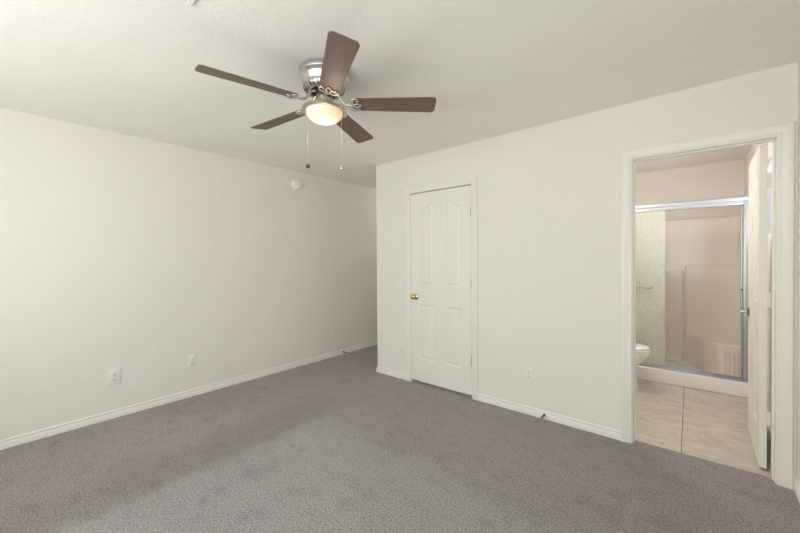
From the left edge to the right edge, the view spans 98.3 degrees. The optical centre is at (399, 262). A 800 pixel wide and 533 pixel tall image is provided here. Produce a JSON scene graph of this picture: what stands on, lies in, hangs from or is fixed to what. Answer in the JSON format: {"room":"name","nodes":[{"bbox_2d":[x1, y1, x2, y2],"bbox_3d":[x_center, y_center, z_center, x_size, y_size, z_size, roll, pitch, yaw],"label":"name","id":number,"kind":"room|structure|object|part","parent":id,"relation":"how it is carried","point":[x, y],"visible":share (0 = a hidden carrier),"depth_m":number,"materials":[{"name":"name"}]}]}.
{"room":"empty bedroom","nodes":[
{"label":"empty bedroom","id":0,"kind":"room"},
{"bbox_2d":[0,107,376,439],"bbox_3d":[-1.711,0.089,3.916,0.120,2.440,6.640,0,1,40],"label":"wall","id":1,"kind":"structure","parent":0,"point":[138,256],"depth_m":3.18,"materials":[{"name":"paint"}]},
{"bbox_2d":[108,368,120,384],"bbox_3d":[-2.436,0.973,2.951,0.011,0.130,0.081,0,1,40],"label":"electrical outlet","id":2,"kind":"object","parent":1,"relation":"attached to","point":[114,377],"visible":1,"depth_m":2.95,"materials":[{"name":"white plastic"}]},
{"bbox_2d":[0,340,376,449],"bbox_3d":[-1.652,1.275,3.886,0.012,0.069,6.400,0,1,40],"label":"baseboard","id":3,"kind":"structure","parent":1,"relation":"attached to","point":[9,442],"depth_m":3.17,"materials":[{"name":"wood"}]},
{"bbox_2d":[188,354,195,366],"bbox_3d":[-2.052,0.960,3.409,0.010,0.115,0.070,0,1,40],"label":"wall plate","id":4,"kind":"object","parent":1,"relation":"attached to","point":[192,357],"visible":1,"depth_m":3.40,"materials":[{"name":"white plastic"}]},
{"bbox_2d":[291,179,301,190],"bbox_3d":[-1.279,-0.970,4.300,0.046,0.140,0.140,0,1,40],"label":"smoke detector","id":5,"kind":"object","parent":1,"relation":"attached to","point":[296,184],"visible":1,"depth_m":4.28,"materials":[{"name":"plastic"}]},
{"bbox_2d":[0,0,799,188],"bbox_3d":[0.077,-1.191,2.657,4.474,0.120,7.040,0,1,40],"label":"ceiling","id":6,"kind":"structure","parent":0,"point":[491,68],"depth_m":1.94,"materials":[{"name":"paint"}]},
{"bbox_2d":[179,0,195,5],"bbox_3d":[-0.834,-1.105,1.338,0.302,0.010,0.150,0,1,40],"label":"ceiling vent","id":7,"kind":"object","parent":6,"relation":"in","point":[188,2],"visible":1,"depth_m":1.46,"materials":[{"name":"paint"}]},
{"bbox_2d":[195,31,435,169],"bbox_3d":[-0.479,-0.834,2.044,1.245,0.573,1.267,0,1,40],"label":"ceiling fan","id":8,"kind":"object","parent":6,"relation":"hanging from","point":[325,79],"visible":1,"depth_m":1.95,"materials":[{"name":"brown wood"}]},
{"bbox_3d":[-0.771,-0.926,1.781,0.485,0.006,0.136,-1,13,-38],"label":"blade","id":9,"kind":"part","parent":8,"relation":"part of","materials":[{"name":"brown wood"}]},
{"bbox_3d":[-0.785,-0.930,2.266,0.485,0.006,0.136,0,13,34],"label":"blade","id":10,"kind":"part","parent":8,"relation":"part of","materials":[{"name":"brown wood"}]},
{"bbox_3d":[-0.445,-0.998,2.032,0.162,0.012,0.162,0,1,40],"label":"motor","id":11,"kind":"part","parent":8,"relation":"part of","materials":[{"name":"silver metal"}]},
{"bbox_3d":[-0.444,-0.854,2.033,0.212,0.070,0.212,0,1,40],"label":"lamp shade","id":12,"kind":"part","parent":8,"relation":"part of","materials":[{"name":"white glass"}]},
{"bbox_3d":[-0.306,-0.927,1.644,0.136,0.006,0.485,13,-4,-19],"label":"blade","id":13,"kind":"part","parent":8,"relation":"part of","materials":[{"name":"brown wood"}]},
{"bbox_3d":[-0.328,-0.935,2.428,0.136,0.006,0.485,-13,-3,16],"label":"blade","id":14,"kind":"part","parent":8,"relation":"part of","materials":[{"name":"brown wood"}]},
{"bbox_3d":[-0.032,-0.934,2.044,0.485,0.006,0.136,0,-12,-2],"label":"blade","id":15,"kind":"part","parent":8,"relation":"part of","materials":[{"name":"brown wood"}]},
{"bbox_2d":[0,345,799,532],"bbox_3d":[0.095,1.369,2.684,4.474,0.120,7.040,0,1,40],"label":"floor","id":16,"kind":"structure","parent":0,"point":[337,444],"depth_m":2.22,"materials":[{"name":"grey carpet"}]},
{"bbox_2d":[636,343,650,390],"bbox_3d":[2.159,0.886,3.692,0.841,0.795,0.460,0,1,40],"label":"toilet","id":17,"kind":"object","parent":16,"relation":"on","point":[642,351],"visible":0.12,"depth_m":3.40,"materials":[{"name":"white ceramic"}]},
{"bbox_3d":[2.224,0.845,3.638,0.661,0.028,0.368,0,1,40],"label":"lid","id":18,"kind":"part","parent":17,"relation":"part of","materials":[{"name":"white ceramic"}]},
{"bbox_3d":[2.225,0.871,3.637,0.668,0.020,0.372,0,1,40],"label":"seat","id":19,"kind":"part","parent":17,"relation":"part of","materials":[{"name":"white ceramic"}]},
{"bbox_2d":[636,196,748,397],"bbox_3d":[2.975,0.320,4.062,1.540,1.911,0.900,0,1,40],"label":"shower stall","id":20,"kind":"object","parent":16,"relation":"on","point":[692,274],"visible":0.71,"depth_m":3.89,"materials":[{"name":"white plastic"}]},
{"bbox_3d":[2.492,0.277,3.963,0.867,1.688,0.006,0,1,40],"label":"frosted pane","id":21,"kind":"part","parent":20,"relation":"part of","materials":[{"name":"clear glass"}]},
{"bbox_3d":[2.729,-0.593,3.767,1.540,0.076,0.056,0,1,40],"label":"header rail","id":22,"kind":"part","parent":20,"relation":"part of","materials":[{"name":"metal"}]},
{"bbox_3d":[3.244,0.346,4.383,1.540,1.755,0.064,0,1,40],"label":"panel","id":23,"kind":"part","parent":20,"relation":"part of","materials":[{"name":"plastic"}]},
{"bbox_3d":[3.519,1.049,3.887,0.463,0.365,0.462,0,1,40],"label":"seat","id":24,"kind":"part","parent":20,"relation":"part of","materials":[{"name":"plastic"}]},
{"bbox_3d":[3.583,0.354,3.633,0.057,1.760,0.778,0,1,40],"label":"panel","id":25,"kind":"part","parent":20,"relation":"part of","materials":[{"name":"plastic"}]},
{"bbox_2d":[376,62,797,476],"bbox_3d":[1.032,0.078,3.081,3.312,2.440,0.115,0,1,40],"label":"wall","id":26,"kind":"structure","parent":0,"point":[549,195],"depth_m":2.80,"materials":[{"name":"paint"}]},
{"bbox_2d":[400,345,404,355],"bbox_3d":[0.030,0.979,3.854,0.070,0.115,0.010,0,1,40],"label":"electrical outlet","id":27,"kind":"object","parent":26,"relation":"attached to","point":[402,348],"visible":1,"depth_m":3.85,"materials":[{"name":"white plastic"}]},
{"bbox_2d":[411,185,471,394],"bbox_3d":[0.394,0.267,3.524,0.738,2.011,0.106,0,1,40],"label":"door","id":28,"kind":"structure","parent":26,"relation":"in","point":[441,311],"depth_m":3.52,"materials":[{"name":"wood"}]},
{"bbox_3d":[0.148,0.367,3.710,0.065,0.065,0.070,0,1,40],"label":"knob","id":29,"kind":"part","parent":28,"relation":"part of","materials":[{"name":"gold metal"}]},
{"bbox_2d":[405,176,477,400],"bbox_3d":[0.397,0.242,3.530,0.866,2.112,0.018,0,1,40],"label":"trim","id":30,"kind":"structure","parent":26,"relation":"attached to","point":[469,180],"depth_m":3.29,"materials":[{"name":"wood"}]},
{"bbox_2d":[525,367,533,380],"bbox_3d":[1.104,0.951,2.954,0.070,0.115,0.010,0,1,40],"label":"electrical outlet","id":31,"kind":"object","parent":26,"relation":"attached to","point":[529,373],"visible":1,"depth_m":2.95,"materials":[{"name":"white plastic"}]},
{"bbox_2d":[478,393,620,440],"bbox_3d":[1.176,1.265,2.896,1.146,0.069,0.012,0,1,40],"label":"baseboard","id":32,"kind":"structure","parent":26,"relation":"attached to","point":[561,419],"depth_m":2.82,"materials":[{"name":"wood"}]},
{"bbox_2d":[621,121,794,489],"bbox_3d":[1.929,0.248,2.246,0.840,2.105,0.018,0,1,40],"label":"trim","id":33,"kind":"structure","parent":26,"relation":"attached to","point":[785,132],"depth_m":2.01,"materials":[{"name":"wood"}]},
{"bbox_2d":[737,144,771,468],"bbox_3d":[2.475,0.271,2.436,0.102,2.022,0.702,0,1,40],"label":"door","id":34,"kind":"structure","parent":26,"relation":"in","point":[760,180],"depth_m":2.18,"materials":[{"name":"wood"}]},
{"bbox_2d":[636,159,743,219],"bbox_3d":[3.338,0.047,4.458,1.687,2.440,0.120,0,1,40],"label":"wall","id":35,"kind":"structure","parent":0,"point":[725,179],"depth_m":4.18,"materials":[{"name":"paint"}]},
{"bbox_2d":[744,59,799,484],"bbox_3d":[1.715,0.092,1.226,0.120,2.440,6.920,0,1,40],"label":"wall","id":36,"kind":"structure","parent":0,"point":[798,154],"depth_m":1.98,"materials":[{"name":"paint"}]},
{"bbox_2d":[767,159,771,238],"bbox_3d":[2.988,-0.495,2.778,0.050,0.615,1.010,0,1,40],"label":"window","id":37,"kind":"structure","parent":36,"relation":"in","point":[769,235],"depth_m":2.81,"materials":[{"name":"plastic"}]},
{"bbox_2d":[793,477,799,503],"bbox_3d":[0.897,1.293,0.355,0.012,0.069,4.265,0,1,40],"label":"baseboard","id":38,"kind":"structure","parent":36,"relation":"attached to","point":[796,487],"depth_m":1.93,"materials":[{"name":"wood"}]},
{"bbox_3d":[0.493,0.063,4.926,0.115,2.440,2.020,0,1,40],"label":"wall","id":39,"kind":"structure","parent":0,"visible":0},
{"bbox_2d":[376,366,405,379],"bbox_3d":[0.583,1.249,4.786,0.460,0.069,2.148,0,1,40],"label":"baseboard","id":40,"kind":"structure","parent":39,"relation":"attached to","point":[379,369],"depth_m":3.96,"materials":[{"name":"wood"}]}
]}

